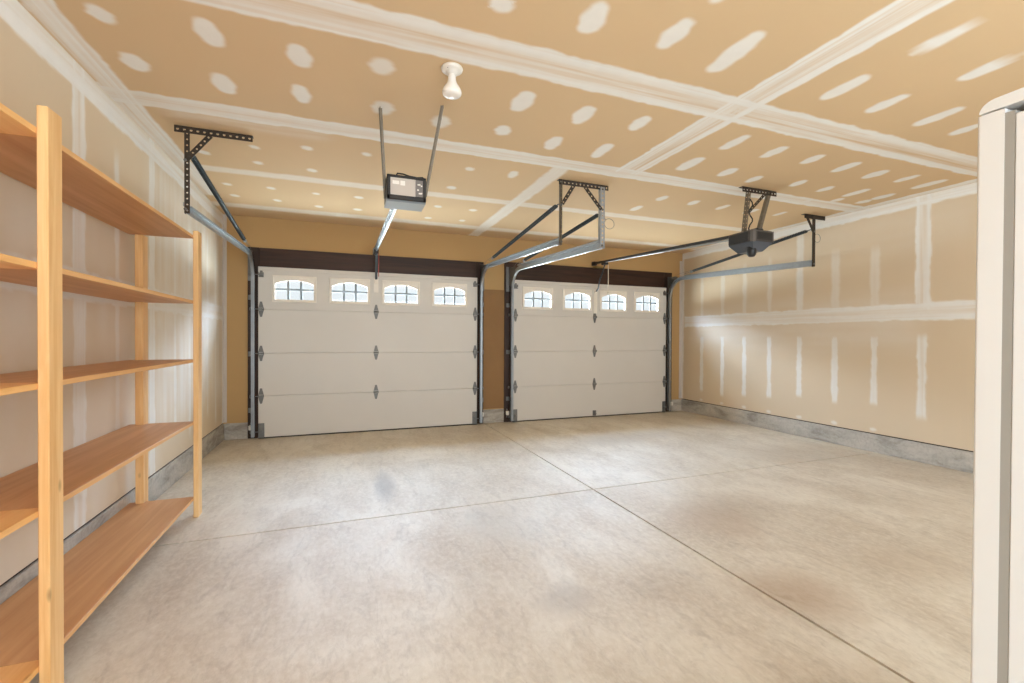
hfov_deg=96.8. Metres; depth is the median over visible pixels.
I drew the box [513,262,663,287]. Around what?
trim
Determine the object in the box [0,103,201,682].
shelving unit
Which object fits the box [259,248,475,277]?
trim
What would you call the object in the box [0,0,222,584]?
wall
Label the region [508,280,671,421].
door
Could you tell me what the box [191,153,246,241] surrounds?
spring
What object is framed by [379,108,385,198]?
strap
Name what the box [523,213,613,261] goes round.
spring
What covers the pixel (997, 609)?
refrigerator
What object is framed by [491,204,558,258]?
spring
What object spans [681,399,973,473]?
baseboard
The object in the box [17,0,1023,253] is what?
ceiling
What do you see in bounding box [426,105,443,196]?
strap
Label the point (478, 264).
trim
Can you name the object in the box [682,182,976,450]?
wall
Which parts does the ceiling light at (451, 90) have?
bulb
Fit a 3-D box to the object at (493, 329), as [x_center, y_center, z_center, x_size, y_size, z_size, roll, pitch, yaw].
[-0.273,0.114,6.751,0.324,1.763,0.012,0,1,-21]
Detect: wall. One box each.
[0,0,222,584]
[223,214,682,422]
[223,215,682,423]
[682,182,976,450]
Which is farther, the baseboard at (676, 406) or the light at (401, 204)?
the baseboard at (676, 406)
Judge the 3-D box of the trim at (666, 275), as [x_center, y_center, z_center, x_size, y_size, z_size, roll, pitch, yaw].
[2.687,0.012,7.857,0.167,2.400,0.020,0,1,-21]
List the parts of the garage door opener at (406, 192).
door arm, chain, rail, control panel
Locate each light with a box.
[384,199,425,211]
[441,62,462,99]
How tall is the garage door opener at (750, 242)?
0.830 m
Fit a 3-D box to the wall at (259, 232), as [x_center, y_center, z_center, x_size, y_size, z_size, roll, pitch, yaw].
[-0.291,-0.093,6.823,7.185,2.900,0.140,0,1,-21]
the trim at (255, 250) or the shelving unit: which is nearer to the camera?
the shelving unit
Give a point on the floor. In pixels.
(681, 546)
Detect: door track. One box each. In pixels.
[183,202,254,437]
[479,238,558,422]
[506,240,600,420]
[667,260,811,410]
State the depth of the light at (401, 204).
3.05 m
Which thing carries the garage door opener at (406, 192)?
hanging from the strap at (380, 109)
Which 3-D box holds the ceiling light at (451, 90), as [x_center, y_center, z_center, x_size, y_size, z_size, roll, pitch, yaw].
[-0.331,-1.428,2.502,0.120,0.157,0.120,0,1,-21]
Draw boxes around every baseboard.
[0,424,223,604]
[224,422,247,439]
[483,409,503,422]
[671,399,680,410]
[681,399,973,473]
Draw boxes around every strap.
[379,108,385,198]
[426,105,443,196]
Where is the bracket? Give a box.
[739,186,776,231]
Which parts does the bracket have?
power cord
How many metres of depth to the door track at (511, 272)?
6.60 m
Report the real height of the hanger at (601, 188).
0.615 m
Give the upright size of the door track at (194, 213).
2.336 m
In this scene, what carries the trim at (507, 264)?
attached to the wall at (259, 232)
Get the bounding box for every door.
[249,266,483,438]
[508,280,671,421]
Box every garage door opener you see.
[373,173,425,292]
[592,228,773,313]
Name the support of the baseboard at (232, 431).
attached to the wall at (259, 232)
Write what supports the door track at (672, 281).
attached to the wall at (259, 232)
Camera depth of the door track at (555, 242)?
6.54 m
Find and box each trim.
[248,247,258,438]
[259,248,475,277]
[476,262,483,423]
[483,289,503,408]
[504,262,512,421]
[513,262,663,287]
[664,272,671,410]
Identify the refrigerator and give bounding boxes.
[970,87,1023,682]
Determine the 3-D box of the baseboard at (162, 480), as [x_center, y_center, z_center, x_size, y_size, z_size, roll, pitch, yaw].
[-2.170,1.140,1.931,0.028,0.200,7.720,0,1,-21]
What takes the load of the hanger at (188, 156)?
attached to the ceiling
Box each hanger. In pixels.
[174,125,253,213]
[557,179,607,248]
[801,214,824,266]
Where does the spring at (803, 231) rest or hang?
attached to the door track at (672, 281)
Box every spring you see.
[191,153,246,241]
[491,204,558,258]
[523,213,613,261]
[690,229,820,272]
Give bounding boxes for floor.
[29,410,972,682]
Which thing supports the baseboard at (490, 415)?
attached to the wall at (259, 232)
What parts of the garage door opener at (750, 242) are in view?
door arm, release cord, rail, panel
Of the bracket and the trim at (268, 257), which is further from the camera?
the trim at (268, 257)
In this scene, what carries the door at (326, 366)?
in the wall at (259, 232)

